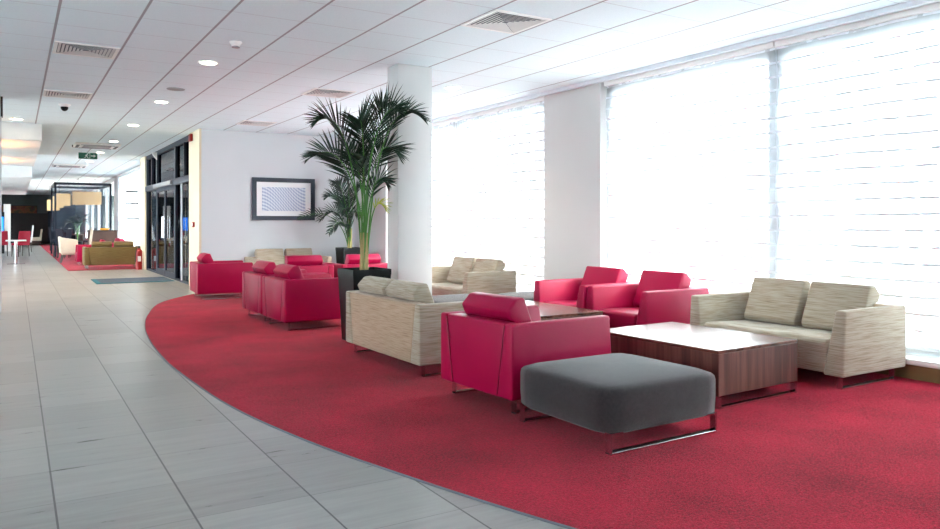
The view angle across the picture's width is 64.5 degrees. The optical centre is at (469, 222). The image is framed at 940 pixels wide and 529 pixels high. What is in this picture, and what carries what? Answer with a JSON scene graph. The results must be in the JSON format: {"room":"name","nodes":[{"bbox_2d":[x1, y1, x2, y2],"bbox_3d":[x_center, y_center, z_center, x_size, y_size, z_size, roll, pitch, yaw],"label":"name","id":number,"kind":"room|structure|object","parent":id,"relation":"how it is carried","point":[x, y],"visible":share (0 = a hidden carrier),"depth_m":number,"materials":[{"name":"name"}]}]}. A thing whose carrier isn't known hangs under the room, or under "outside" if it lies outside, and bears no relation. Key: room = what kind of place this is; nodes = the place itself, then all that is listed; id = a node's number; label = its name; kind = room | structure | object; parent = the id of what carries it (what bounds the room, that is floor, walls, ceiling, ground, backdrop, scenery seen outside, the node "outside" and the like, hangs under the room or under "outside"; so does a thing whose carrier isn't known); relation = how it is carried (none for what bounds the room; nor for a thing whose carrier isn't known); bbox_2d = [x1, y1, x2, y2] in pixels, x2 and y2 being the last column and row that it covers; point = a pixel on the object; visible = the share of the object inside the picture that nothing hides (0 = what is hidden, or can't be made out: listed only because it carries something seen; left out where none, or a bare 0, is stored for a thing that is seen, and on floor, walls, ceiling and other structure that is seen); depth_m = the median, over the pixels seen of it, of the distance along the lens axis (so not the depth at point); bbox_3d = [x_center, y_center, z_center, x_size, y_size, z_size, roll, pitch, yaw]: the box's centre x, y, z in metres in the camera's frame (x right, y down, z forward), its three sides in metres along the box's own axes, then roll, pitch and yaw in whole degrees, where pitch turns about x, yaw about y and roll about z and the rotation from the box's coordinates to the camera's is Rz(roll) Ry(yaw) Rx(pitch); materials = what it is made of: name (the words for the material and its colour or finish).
{"room":"lobby lounge","nodes":[
{"label":"lobby lounge","id":0,"kind":"room"},
{"bbox_2d":[0,97,1,311],"bbox_3d":[-9.123,-0.265,9.029,5.835,3.030,0.120,0,0,-31],"label":"wall partition","id":1,"kind":"structure","parent":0,"point":[0,97],"depth_m":10.49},
{"bbox_2d":[2,165,31,194],"bbox_3d":[-19.266,-1.540,26.199,6.410,0.480,15.200,0,0,-31],"label":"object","id":2,"kind":"structure","parent":0,"point":[16,180],"depth_m":22.26,"materials":[{"name":"white"}]},
{"bbox_2d":[2,122,41,165],"bbox_3d":[-12.272,-1.630,14.740,6.410,0.300,7.050,0,0,-31],"label":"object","id":3,"kind":"structure","parent":0,"point":[21,142],"depth_m":13.87,"materials":[{"name":"white"}]},
{"bbox_2d":[2,194,73,212],"bbox_3d":[-27.888,-0.265,46.359,12.700,3.030,0.200,0,0,-31],"label":"wall","id":4,"kind":"structure","parent":0,"point":[40,201],"depth_m":46.52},
{"bbox_2d":[2,205,36,212],"bbox_3d":[-28.015,-0.830,46.136,2.110,0.520,0.030,0,0,-31],"label":"wall mural","id":5,"kind":"object","parent":4,"relation":"attached to","point":[14,208],"visible":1,"depth_m":46.26},
{"bbox_2d":[11,213,47,242],"bbox_3d":[-29.922,0.320,44.942,7.750,1.860,0.100,0,0,-31],"label":"wall panel","id":6,"kind":"object","parent":4,"relation":"attached to","point":[19,221],"visible":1,"depth_m":46.43,"materials":[{"name":"black"}]},
{"bbox_2d":[48,208,75,242],"bbox_3d":[-25.953,0.150,47.365,1.550,2.200,0.100,0,0,-31],"label":"wall panel","id":7,"kind":"object","parent":4,"relation":"attached to","point":[67,209],"visible":0.21,"depth_m":47.19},
{"bbox_2d":[76,205,85,243],"bbox_3d":[-23.148,-0.265,44.449,0.200,3.030,8.000,0,0,-31],"label":"wall","id":8,"kind":"structure","parent":0,"point":[78,206],"depth_m":44.14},
{"bbox_2d":[40,244,134,270],"bbox_3d":[-16.853,1.246,31.890,2.100,0.008,28.000,0,0,-31],"label":"floor","id":9,"kind":"structure","parent":0,"point":[70,264],"depth_m":21.77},
{"bbox_2d":[55,229,68,258],"bbox_3d":[-14.273,0.727,26.296,0.440,1.031,0.522,0,0,29],"label":"dining chair","id":10,"kind":"object","parent":9,"relation":"on","point":[59,232],"visible":0.41,"depth_m":26.11,"materials":[{"name":"fabric"}]},
{"bbox_2d":[53,229,72,257],"bbox_3d":[-14.813,0.727,27.116,0.440,1.031,0.522,0,0,39],"label":"dining chair","id":11,"kind":"object","parent":9,"relation":"on","point":[69,232],"visible":0.4,"depth_m":27.15,"materials":[{"name":"fabric"}]},
{"bbox_2d":[58,236,79,262],"bbox_3d":[-12.535,0.835,23.279,0.574,0.825,0.669,0,0,-31],"label":"tub chair","id":12,"kind":"object","parent":9,"relation":"on","point":[67,246],"visible":0.76,"depth_m":22.98,"materials":[{"name":"beige fabric"}]},
{"bbox_2d":[66,214,89,244],"bbox_3d":[-15.929,0.420,30.077,1.077,1.645,1.052,0,0,3],"label":"potted plant","id":13,"kind":"object","parent":9,"relation":"on","point":[78,216],"visible":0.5,"depth_m":30.09,"materials":[{"name":"green plant"}]},
{"bbox_2d":[51,182,111,256],"bbox_3d":[-15.289,-0.129,29.212,1.900,2.742,3.400,0,0,-31],"label":"canopy","id":14,"kind":"object","parent":9,"relation":"on","point":[108,186],"visible":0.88,"depth_m":27.83,"materials":[{"name":"black metal"}]},
{"bbox_2d":[58,185,108,231],"bbox_3d":[-14.427,-0.530,27.800,1.740,1.760,0.010,0,0,-31],"label":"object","id":15,"kind":"object","parent":14,"relation":"hanging from","point":[59,186],"depth_m":27.79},
{"bbox_2d":[75,239,104,263],"bbox_3d":[-11.335,0.872,22.371,0.909,0.740,0.860,0,0,-31],"label":"lounge armchair","id":16,"kind":"object","parent":9,"relation":"on","point":[78,250],"visible":0.34,"depth_m":21.83,"materials":[{"name":"leather"}]},
{"bbox_2d":[87,230,117,243],"bbox_3d":[-13.152,0.750,26.651,0.960,0.985,0.480,0,0,-31],"label":"countertop","id":17,"kind":"structure","parent":9,"relation":"on","point":[107,235],"depth_m":26.49,"materials":[{"name":"brown wood"}]},
{"bbox_2d":[82,241,140,268],"bbox_3d":[-9.906,0.872,20.606,1.400,0.740,0.799,0,0,-31],"label":"sofa","id":18,"kind":"object","parent":9,"relation":"on","point":[100,252],"visible":0.91,"depth_m":20.24,"materials":[{"name":"brown fabric"}]},
{"bbox_2d":[91,241,111,246],"bbox_3d":[-10.026,0.696,20.278,0.490,0.388,0.280,0,0,-31],"label":"cushion","id":19,"kind":"object","parent":18,"relation":"on","point":[99,243],"depth_m":20.19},
{"bbox_2d":[114,241,133,246],"bbox_3d":[-9.561,0.696,20.562,0.490,0.388,0.280,0,0,-31],"label":"cushion","id":20,"kind":"object","parent":18,"relation":"on","point":[116,243],"depth_m":20.46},
{"bbox_2d":[114,176,118,237],"bbox_3d":[-13.353,-0.265,28.402,0.200,3.030,1.600,0,0,-31],"label":"wall","id":21,"kind":"structure","parent":0,"point":[116,183],"depth_m":28.45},
{"bbox_2d":[86,178,113,239],"bbox_3d":[-17.443,-0.440,35.044,0.140,2.680,14.000,0,0,-31],"label":"window","id":22,"kind":"structure","parent":21,"relation":"in","point":[112,179],"depth_m":33.33,"materials":[{"name":"glass"}]},
{"bbox_2d":[185,184,185,267],"bbox_3d":[-7.427,-0.265,21.476,3.700,3.030,0.400,0,0,-31],"label":"wall","id":23,"kind":"structure","parent":0,"point":[185,184],"depth_m":20.90,"materials":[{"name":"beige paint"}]},
{"bbox_2d":[140,156,145,269],"bbox_3d":[-8.893,-0.265,20.288,0.040,3.030,0.900,0,0,-31],"label":"trim","id":24,"kind":"structure","parent":23,"relation":"attached to","point":[142,160],"depth_m":20.14,"materials":[{"name":"beige paint"}]},
{"bbox_2d":[201,129,358,262],"bbox_3d":[-3.532,-0.265,15.095,3.700,3.030,0.150,0,0,-31],"label":"wall","id":25,"kind":"structure","parent":0,"point":[230,160],"depth_m":14.58,"materials":[{"name":"paint"}]},
{"bbox_2d":[189,129,200,285],"bbox_3d":[-5.342,-0.265,14.471,0.040,3.030,0.970,0,0,-31],"label":"trim","id":26,"kind":"structure","parent":25,"relation":"attached to","point":[195,145],"depth_m":14.33,"materials":[{"name":"beige paint"}]},
{"bbox_2d":[252,177,314,219],"bbox_3d":[-3.712,-0.475,14.872,1.270,0.840,0.040,0,0,-31],"label":"framed print","id":27,"kind":"object","parent":25,"relation":"attached to","point":[272,198],"visible":0.97,"depth_m":14.85,"materials":[{"name":"paper"}]},
{"bbox_2d":[356,0,939,139],"bbox_3d":[2.736,-1.808,7.323,0.060,0.145,19.650,0,0,-31],"label":"trim","id":28,"kind":"structure","parent":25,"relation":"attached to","point":[914,3],"depth_m":7.54,"materials":[{"name":"metal"}]},
{"bbox_2d":[775,49,939,357],"bbox_3d":[4.929,-0.350,4.209,0.140,2.860,12.050,0,0,-31],"label":"window","id":29,"kind":"structure","parent":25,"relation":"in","point":[775,49],"depth_m":7.26,"materials":[{"name":"glass"}]},
{"bbox_2d":[775,2,939,355],"bbox_3d":[3.635,-0.346,6.079,0.080,2.803,2.590,0,0,-31],"label":"window blind","id":30,"kind":"object","parent":29,"relation":"attached to","point":[858,103],"visible":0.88,"depth_m":6.42,"materials":[{"name":"fabric"}]},
{"bbox_2d":[874,364,939,383],"bbox_3d":[2.736,1.188,7.323,0.100,0.125,19.650,0,0,-31],"label":"baseboard","id":31,"kind":"structure","parent":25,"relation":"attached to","point":[914,372],"depth_m":5.90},
{"bbox_2d":[906,353,939,368],"bbox_3d":[2.932,1.103,7.442,0.640,0.045,19.650,0,0,-31],"label":"trim","id":32,"kind":"structure","parent":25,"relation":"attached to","point":[911,359],"depth_m":5.89,"materials":[{"name":"paint"}]},
{"bbox_2d":[0,243,566,528],"bbox_3d":[-12.726,1.310,21.521,12.700,0.120,60.000,0,0,-31],"label":"floor","id":33,"kind":"structure","parent":0,"point":[98,430],"depth_m":4.13,"materials":[{"name":"tile"}]},
{"bbox_2d":[2,212,4,253],"bbox_3d":[-19.332,0.400,30.605,0.350,1.700,0.610,0,0,-31],"label":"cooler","id":34,"kind":"object","parent":33,"relation":"on","point":[3,213],"visible":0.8,"depth_m":30.43,"materials":[{"name":"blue plastic"}]},
{"bbox_2d":[2,231,7,255],"bbox_3d":[-17.663,0.775,28.072,0.440,0.951,0.522,0,0,-31],"label":"dining chair","id":35,"kind":"object","parent":33,"relation":"on","point":[4,233],"visible":0.86,"depth_m":27.95,"materials":[{"name":"red fabric"}]},
{"bbox_2d":[4,204,10,250],"bbox_3d":[-20.480,0.210,32.956,0.260,2.080,0.400,0,0,-31],"label":"tall cabinet","id":36,"kind":"object","parent":33,"relation":"on","point":[7,207],"visible":0.69,"depth_m":32.82,"materials":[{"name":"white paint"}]},
{"bbox_2d":[5,240,25,264],"bbox_3d":[-13.790,0.882,22.630,0.540,0.735,0.600,0,0,-31],"label":"pedestal table","id":37,"kind":"object","parent":33,"relation":"on","point":[15,241],"visible":1,"depth_m":22.60,"materials":[{"name":"white paint"}]},
{"bbox_2d":[11,231,30,256],"bbox_3d":[-16.756,0.775,27.811,0.522,0.951,0.440,0,0,29],"label":"dining chair","id":38,"kind":"object","parent":33,"relation":"on","point":[23,235],"visible":0.88,"depth_m":27.73,"materials":[{"name":"red fabric"}]},
{"bbox_2d":[30,229,42,244],"bbox_3d":[-24.511,0.800,41.977,0.738,0.900,0.600,0,0,-31],"label":"chair","id":39,"kind":"object","parent":33,"relation":"on","point":[35,240],"visible":0.78,"depth_m":41.79,"materials":[{"name":"beige fabric"}]},
{"bbox_2d":[91,277,173,283],"bbox_3d":[-7.346,1.244,16.200,1.500,0.012,1.410,0,0,-31],"label":"door mat","id":40,"kind":"object","parent":33,"relation":"on","point":[140,279],"visible":1,"depth_m":16.04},
{"bbox_2d":[135,244,141,269],"bbox_3d":[-8.907,0.912,20.038,0.169,0.675,0.182,0,0,-9],"label":"fire extinguisher","id":41,"kind":"object","parent":33,"relation":"on","point":[138,253],"visible":1,"depth_m":19.97,"materials":[{"name":"red metal"}]},
{"bbox_2d":[145,135,188,284],"bbox_3d":[-7.109,-0.265,17.405,0.200,3.030,5.880,0,0,-31],"label":"door","id":42,"kind":"structure","parent":33,"relation":"on","point":[167,176],"depth_m":17.20,"materials":[{"name":"black metal"}]},
{"bbox_2d":[145,297,576,528],"bbox_3d":[-0.284,1.246,6.039,3.356,0.009,17.286,0,0,-42],"label":"trim","id":43,"kind":"structure","parent":33,"relation":"on","point":[203,389],"depth_m":3.79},
{"bbox_2d":[338,267,390,339],"bbox_3d":[-1.122,0.862,7.903,0.430,0.760,0.430,0,0,-31],"label":"planter","id":44,"kind":"object","parent":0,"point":[348,278],"depth_m":7.82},
{"bbox_2d":[359,135,387,262],"bbox_3d":[-1.781,-0.265,15.297,0.500,3.030,1.330,0,0,-31],"label":"pillar","id":45,"kind":"structure","parent":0,"point":[378,241],"depth_m":14.86,"materials":[{"name":"paint"}]},
{"bbox_2d":[388,63,431,294],"bbox_3d":[-0.690,-0.265,8.530,0.430,3.030,0.280,0,0,-31],"label":"wall column","id":46,"kind":"structure","parent":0,"point":[410,199],"depth_m":8.42,"materials":[{"name":"paint"}]},
{"bbox_2d":[455,123,456,253],"bbox_3d":[-0.143,-0.350,12.519,0.140,2.860,5.120,0,0,-31],"label":"window","id":47,"kind":"structure","parent":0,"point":[455,123],"depth_m":12.69,"materials":[{"name":"glass"}]},
{"bbox_2d":[0,0,911,194],"bbox_3d":[-12.974,-1.830,21.370,12.120,0.100,60.000,0,0,-31],"label":"ceiling","id":48,"kind":"structure","parent":0,"point":[289,49],"depth_m":7.69,"materials":[{"name":"tile"}]},
{"bbox_2d":[47,186,57,210],"bbox_3d":[-19.934,-1.190,35.632,0.500,1.180,0.500,0,0,-31],"label":"lampshade","id":49,"kind":"object","parent":48,"relation":"hanging from","point":[49,200],"visible":0.57,"depth_m":35.35,"materials":[{"name":"fabric"}]},
{"bbox_2d":[47,200,57,210],"bbox_3d":[-19.934,-0.850,35.632,0.500,0.500,0.500,0,0,-31],"label":"shade","id":50,"kind":"object","parent":49,"relation":"hanging from","point":[48,201],"depth_m":35.34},
{"bbox_2d":[56,193,69,205],"bbox_3d":[-17.080,-1.255,31.283,0.500,1.050,0.500,0,0,-31],"label":"lampshade","id":51,"kind":"object","parent":48,"relation":"hanging from","point":[67,195],"visible":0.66,"depth_m":31.12,"materials":[{"name":"fabric"}]},
{"bbox_2d":[58,103,70,110],"bbox_3d":[-6.079,-1.732,11.168,0.172,0.112,0.172,0,0,-31],"label":"dome camera","id":52,"kind":"object","parent":48,"relation":"attached to","point":[64,107],"visible":1,"depth_m":11.13,"materials":[{"name":"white plastic"}]},
{"bbox_2d":[43,89,92,99],"bbox_3d":[-5.567,-1.774,10.310,0.580,0.012,0.580,0,0,-31],"label":"ceiling vent","id":53,"kind":"object","parent":48,"relation":"in","point":[47,93],"visible":1,"depth_m":10.28,"materials":[{"name":"white plastic"}]},
{"bbox_2d":[52,163,87,167],"bbox_3d":[-12.282,-1.750,22.847,0.920,0.057,0.920,0,0,-31],"label":"ceiling vent","id":54,"kind":"object","parent":48,"relation":"attached to","point":[53,164],"depth_m":22.61,"materials":[{"name":"white plastic"}]},
{"bbox_2d":[52,41,119,59],"bbox_3d":[-3.951,-1.774,7.664,0.580,0.012,0.580,0,0,-31],"label":"ceiling vent","id":55,"kind":"object","parent":48,"relation":"in","point":[60,47],"visible":1,"depth_m":7.64,"materials":[{"name":"white plastic"}]},
{"bbox_2d":[73,191,100,204],"bbox_3d":[-15.232,-1.255,29.599,1.000,1.050,0.800,0,0,-31],"label":"lampshade","id":56,"kind":"object","parent":48,"relation":"hanging from","point":[78,193],"visible":0.38,"depth_m":29.27,"materials":[{"name":"fabric"}]},
{"bbox_2d":[78,152,96,158],"bbox_3d":[-9.539,-1.690,18.603,0.421,0.179,0.022,0,0,-31],"label":"exit sign","id":57,"kind":"object","parent":48,"relation":"hanging from","point":[81,155],"visible":1,"depth_m":18.58,"materials":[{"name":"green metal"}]},
{"bbox_2d":[73,142,120,149],"bbox_3d":[-8.498,-1.750,16.955,0.920,0.057,0.920,0,0,-31],"label":"ceiling vent","id":58,"kind":"object","parent":48,"relation":"attached to","point":[76,144],"depth_m":16.77,"materials":[{"name":"white plastic"}]},
{"bbox_2d":[167,87,184,90],"bbox_3d":[-3.907,-1.776,9.893,0.230,0.008,0.230,0,0,-31],"label":"ceiling speaker","id":59,"kind":"object","parent":48,"relation":"attached to","point":[169,88],"visible":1,"depth_m":9.89,"materials":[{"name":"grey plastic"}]},
{"bbox_2d":[198,61,218,64],"bbox_3d":[-2.903,-1.775,8.268,0.220,0.010,0.220,0,0,-31],"label":"recessed light","id":60,"kind":"object","parent":48,"relation":"in","point":[199,62],"visible":1,"depth_m":8.25,"materials":[{"name":"white plastic"}]},
{"bbox_2d":[229,40,241,48],"bbox_3d":[-2.303,-1.752,7.323,0.119,0.056,0.119,0,0,-31],"label":"smoke detector","id":61,"kind":"object","parent":48,"relation":"attached to","point":[235,44],"visible":1,"depth_m":7.29,"materials":[{"name":"white plastic"}]},
{"bbox_2d":[236,120,276,126],"bbox_3d":[-3.805,-1.774,13.259,0.580,0.012,0.580,0,0,-31],"label":"ceiling vent","id":62,"kind":"object","parent":48,"relation":"in","point":[244,122],"visible":1,"depth_m":13.25,"materials":[{"name":"white plastic"}]},
{"bbox_2d":[301,88,355,97],"bbox_3d":[-1.938,-1.774,10.181,0.580,0.012,0.580,0,0,-31],"label":"ceiling vent","id":63,"kind":"object","parent":48,"relation":"in","point":[321,92],"visible":1,"depth_m":10.17,"materials":[{"name":"white plastic"}]},
{"bbox_2d":[461,9,551,33],"bbox_3d":[0.313,-1.774,6.588,0.580,0.012,0.580,0,0,-31],"label":"ceiling vent","id":64,"kind":"object","parent":48,"relation":"in","point":[497,20],"visible":1,"depth_m":6.57,"materials":[{"name":"white plastic"}]},
{"bbox_2d":[145,292,939,528],"bbox_3d":[0.049,1.246,6.884,4.924,0.008,17.500,0,0,-31],"label":"carpet","id":65,"kind":"structure","parent":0,"point":[821,455],"depth_m":4.31,"materials":[{"name":"carpet"}]},
{"bbox_2d":[190,253,252,299],"bbox_3d":[-4.164,0.872,12.501,0.909,0.740,0.860,0,0,-28],"label":"lounge armchair","id":66,"kind":"object","parent":65,"relation":"on","point":[207,276],"visible":0.79,"depth_m":12.11,"materials":[{"name":"leather"}]},
{"bbox_2d":[196,253,213,262],"bbox_3d":[-4.364,0.696,12.393,0.280,0.388,0.560,0,0,-28],"label":"cushion","id":67,"kind":"object","parent":66,"relation":"on","point":[202,257],"depth_m":12.15,"materials":[{"name":"fabric"}]},
{"bbox_2d":[242,260,324,320],"bbox_3d":[-2.460,0.872,9.921,0.909,0.740,0.860,0,0,-32],"label":"lounge armchair","id":68,"kind":"object","parent":65,"relation":"on","point":[251,280],"visible":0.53,"depth_m":9.64,"materials":[{"name":"leather"}]},
{"bbox_2d":[252,260,275,274],"bbox_3d":[-2.652,0.696,9.800,0.280,0.388,0.560,0,0,-32],"label":"cushion","id":69,"kind":"object","parent":68,"relation":"on","point":[261,267],"depth_m":9.59,"materials":[{"name":"leather"}]},
{"bbox_2d":[244,248,331,264],"bbox_3d":[-3.520,0.872,14.442,1.480,0.740,0.849,0,0,-31],"label":"sofa","id":70,"kind":"object","parent":65,"relation":"on","point":[277,256],"visible":0.27,"depth_m":14.49,"materials":[{"name":"beige fabric"}]},
{"bbox_2d":[254,249,284,264],"bbox_3d":[-3.896,0.696,14.496,0.530,0.388,0.280,0,0,-31],"label":"cushion","id":71,"kind":"object","parent":70,"relation":"on","point":[277,256],"depth_m":14.46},
{"bbox_2d":[284,248,312,255],"bbox_3d":[-3.396,0.696,14.801,0.530,0.388,0.280,0,0,-31],"label":"cushion","id":72,"kind":"object","parent":70,"relation":"on","point":[288,251],"depth_m":14.76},
{"bbox_2d":[262,264,340,330],"bbox_3d":[-1.960,0.872,9.102,0.909,0.740,0.860,0,0,-32],"label":"lounge armchair","id":73,"kind":"object","parent":65,"relation":"on","point":[289,295],"visible":0.82,"depth_m":8.72,"materials":[{"name":"leather"}]},
{"bbox_2d":[273,264,303,278],"bbox_3d":[-2.152,0.696,8.980,0.280,0.388,0.560,0,0,-32],"label":"cushion","id":74,"kind":"object","parent":73,"relation":"on","point":[282,271],"depth_m":8.77,"materials":[{"name":"leather"}]},
{"bbox_2d":[276,255,333,277],"bbox_3d":[-2.712,0.872,11.793,0.860,0.740,0.909,0,0,-29],"label":"lounge armchair","id":75,"kind":"object","parent":65,"relation":"on","point":[310,263],"visible":0.25,"depth_m":11.50,"materials":[{"name":"leather"}]},
{"bbox_2d":[284,255,322,265],"bbox_3d":[-2.600,0.696,11.596,0.560,0.388,0.280,0,0,-29],"label":"cushion","id":76,"kind":"object","parent":75,"relation":"on","point":[298,260],"depth_m":11.50,"materials":[{"name":"leather"}]},
{"bbox_2d":[297,170,361,263],"bbox_3d":[-2.666,0.094,14.551,1.230,2.297,0.947,0,0,-31],"label":"potted palm","id":77,"kind":"object","parent":65,"relation":"on","point":[341,252],"visible":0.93,"depth_m":14.63,"materials":[{"name":"plant"}]},
{"bbox_2d":[335,247,359,263],"bbox_3d":[-2.376,0.864,14.717,0.430,0.757,0.430,0,0,-31],"label":"planter","id":78,"kind":"object","parent":65,"relation":"on","point":[341,252],"depth_m":14.55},
{"bbox_2d":[323,254,387,277],"bbox_3d":[-1.868,0.872,12.273,0.860,0.740,0.909,0,0,-31],"label":"lounge armchair","id":79,"kind":"object","parent":65,"relation":"on","point":[352,260],"visible":0.21,"depth_m":11.93,"materials":[{"name":"leather"}]},
{"bbox_2d":[345,254,380,263],"bbox_3d":[-1.750,0.696,12.080,0.560,0.388,0.280,0,0,-31],"label":"cushion","id":80,"kind":"object","parent":79,"relation":"on","point":[350,258],"depth_m":11.95,"materials":[{"name":"leather"}]},
{"bbox_2d":[300,82,431,339],"bbox_3d":[-1.117,-0.137,7.921,1.423,2.758,0.905,0,0,-4],"label":"potted palm","id":81,"kind":"object","parent":65,"relation":"on","point":[348,278],"visible":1,"depth_m":7.88,"materials":[{"name":"plant"}]},
{"bbox_2d":[346,276,463,376],"bbox_3d":[-0.443,0.872,6.771,0.849,0.740,1.480,0,0,-33],"label":"sofa","id":82,"kind":"object","parent":65,"relation":"on","point":[399,319],"visible":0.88,"depth_m":6.29,"materials":[{"name":"beige fabric"}]},
{"bbox_2d":[358,276,394,297],"bbox_3d":[-0.805,0.696,6.887,0.280,0.388,0.530,0,0,-33],"label":"cushion","id":83,"kind":"object","parent":82,"relation":"on","point":[373,286],"depth_m":6.78,"materials":[{"name":"fabric"}]},
{"bbox_2d":[385,280,433,303],"bbox_3d":[-0.489,0.696,6.394,0.280,0.388,0.530,0,0,-33],"label":"cushion","id":84,"kind":"object","parent":82,"relation":"on","point":[409,292],"depth_m":6.22,"materials":[{"name":"fabric"}]},
{"bbox_2d":[432,294,468,302],"bbox_3d":[-0.110,1.048,8.778,0.910,0.388,0.850,0,0,-31],"label":"coffee table","id":85,"kind":"object","parent":65,"relation":"on","point":[453,297],"visible":0.17,"depth_m":8.57,"materials":[{"name":"silver metal"}]},
{"bbox_2d":[432,256,515,295],"bbox_3d":[-0.125,0.872,10.609,0.849,0.740,1.480,0,0,-34],"label":"sofa","id":86,"kind":"object","parent":65,"relation":"on","point":[466,275],"visible":0.56,"depth_m":10.29,"materials":[{"name":"beige fabric"}]},
{"bbox_2d":[447,256,476,283],"bbox_3d":[-0.090,0.696,10.987,0.280,0.388,0.530,0,0,-34],"label":"cushion","id":87,"kind":"object","parent":86,"relation":"on","point":[460,265],"depth_m":10.94,"materials":[{"name":"fabric"}]},
{"bbox_2d":[472,258,505,271],"bbox_3d":[0.240,0.696,10.504,0.280,0.388,0.530,0,0,-34],"label":"cushion","id":88,"kind":"object","parent":86,"relation":"on","point":[481,264],"depth_m":10.42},
{"bbox_2d":[498,291,533,300],"bbox_3d":[0.897,1.048,9.241,0.910,0.388,0.850,0,0,-31],"label":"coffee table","id":89,"kind":"object","parent":65,"relation":"on","point":[527,295],"visible":0.14,"depth_m":9.07,"materials":[{"name":"silver metal"}]},
{"bbox_2d":[441,292,610,413],"bbox_3d":[0.398,0.872,5.363,0.909,0.740,0.860,0,0,-34],"label":"lounge armchair","id":90,"kind":"object","parent":65,"relation":"on","point":[485,346],"visible":0.76,"depth_m":5.04,"materials":[{"name":"leather"}]},
{"bbox_2d":[462,292,531,322],"bbox_3d":[0.211,0.696,5.235,0.280,0.388,0.560,0,0,-34],"label":"cushion","id":91,"kind":"object","parent":90,"relation":"on","point":[501,308],"depth_m":5.08,"materials":[{"name":"leather"}]},
{"bbox_2d":[525,300,602,320],"bbox_3d":[0.590,1.047,7.460,0.900,0.390,1.180,0,0,-33],"label":"coffee table","id":92,"kind":"object","parent":65,"relation":"on","point":[548,311],"visible":0.2,"depth_m":7.17,"materials":[{"name":"brown wood"}]},
{"bbox_2d":[534,266,638,308],"bbox_3d":[1.314,0.872,8.347,0.909,0.740,0.860,0,0,-32],"label":"lounge armchair","id":93,"kind":"object","parent":65,"relation":"on","point":[572,292],"visible":0.38,"depth_m":8.45,"materials":[{"name":"leather"}]},
{"bbox_2d":[577,266,627,295],"bbox_3d":[1.506,0.696,8.469,0.280,0.388,0.560,0,0,-32],"label":"cushion","id":94,"kind":"object","parent":93,"relation":"on","point":[593,274],"depth_m":8.40,"materials":[{"name":"leather"}]},
{"bbox_2d":[519,353,716,455],"bbox_3d":[0.890,1.048,4.550,0.910,0.388,0.850,0,0,-32],"label":"ottoman","id":95,"kind":"object","parent":65,"relation":"on","point":[611,394],"visible":1,"depth_m":4.25,"materials":[{"name":"grey fabric"}]},
{"bbox_2d":[586,270,708,327],"bbox_3d":[1.802,0.872,7.625,0.909,0.740,0.860,0,0,-32],"label":"lounge armchair","id":96,"kind":"object","parent":65,"relation":"on","point":[659,296],"visible":0.5,"depth_m":7.49,"materials":[{"name":"leather"}]},
{"bbox_2d":[633,270,690,306],"bbox_3d":[1.993,0.696,7.747,0.280,0.388,0.560,0,0,-32],"label":"cushion","id":97,"kind":"object","parent":96,"relation":"on","point":[650,280],"depth_m":7.72,"materials":[{"name":"leather"}]},
{"bbox_2d":[610,322,796,408],"bbox_3d":[1.699,1.047,5.700,0.900,0.390,1.180,0,0,-34],"label":"coffee table","id":98,"kind":"object","parent":65,"relation":"on","point":[739,361],"visible":0.7,"depth_m":5.31,"materials":[{"name":"brown wood"}]},
{"bbox_2d":[690,277,905,389],"bbox_3d":[2.715,0.872,6.320,0.849,0.740,1.480,0,0,-31],"label":"sofa","id":99,"kind":"object","parent":65,"relation":"on","point":[841,330],"visible":0.8,"depth_m":6.04,"materials":[{"name":"beige fabric"}]},
{"bbox_2d":[744,277,810,325],"bbox_3d":[2.770,0.696,6.696,0.280,0.388,0.530,0,0,-31],"label":"cushion","id":100,"kind":"object","parent":99,"relation":"on","point":[774,301],"depth_m":6.61,"materials":[{"name":"fabric"}]},
{"bbox_2d":[801,281,879,330],"bbox_3d":[3.074,0.696,6.197,0.280,0.388,0.530,0,0,-31],"label":"cushion","id":101,"kind":"object","parent":99,"relation":"on","point":[824,299],"depth_m":6.18,"materials":[{"name":"fabric"}]},
{"bbox_2d":[544,82,606,279],"bbox_3d":[1.533,-0.265,9.869,0.500,3.030,1.150,0,0,-31],"label":"wall pillar","id":102,"kind":"structure","parent":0,"point":[575,128],"depth_m":9.68,"materials":[{"name":"paint"}]},
{"bbox_2d":[443,2,936,120],"bbox_3d":[3.004,-1.815,7.487,0.570,0.130,19.650,0,0,-31],"label":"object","id":103,"kind":"structure","parent":0,"point":[935,2],"depth_m":7.33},
{"bbox_2d":[432,118,455,265],"bbox_3d":[-0.903,-0.346,13.514,0.080,2.803,2.550,0,0,-31],"label":"window blind","id":104,"kind":"object","parent":103,"relation":"hanging from","point":[443,132],"visible":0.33,"depth_m":12.77,"materials":[{"name":"fabric"}]},
{"bbox_2d":[454,97,543,291],"bbox_3d":[0.410,-0.346,11.363,0.080,2.803,2.470,0,0,-31],"label":"window blind","id":105,"kind":"object","parent":103,"relation":"hanging from","point":[499,160],"visible":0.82,"depth_m":11.19,"materials":[{"name":"fabric"}]},
{"bbox_2d":[604,42,776,293],"bbox_3d":[2.325,-0.346,8.226,0.080,2.803,2.420,0,0,-31],"label":"window blind","id":106,"kind":"object","parent":103,"relation":"hanging from","point":[691,152],"visible":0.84,"depth_m":8.02,"materials":[{"name":"fabric"}]},
{"bbox_3d":[-15.125,1.075,31.304,0.200,0.350,22.800,0,0,-31],"label":"sill","id":107,"kind":"structure","parent":0,"visible":0},
{"bbox_3d":[-11.087,-0.440,24.631,0.140,2.680,7.200,0,0,-31],"label":"window","id":108,"kind":"structure","parent":107,"relation":"attached to","visible":0},
{"bbox_2d":[117,170,131,240],"bbox_3d":[-12.092,-0.489,26.067,0.080,2.518,3.600,0,0,-31],"label":"window blind","id":109,"kind":"object","parent":108,"relation":"attached to","point":[124,179],"visible":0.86,"depth_m":26.00,"materials":[{"name":"fabric"}]},
{"bbox_2d":[130,166,139,246],"bbox_3d":[-10.230,-0.489,23.016,0.080,2.518,3.450,0,0,-31],"label":"window blind","id":110,"kind":"object","parent":108,"relation":"attached to","point":[135,176],"visible":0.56,"depth_m":23.61,"materials":[{"name":"white plastic"}]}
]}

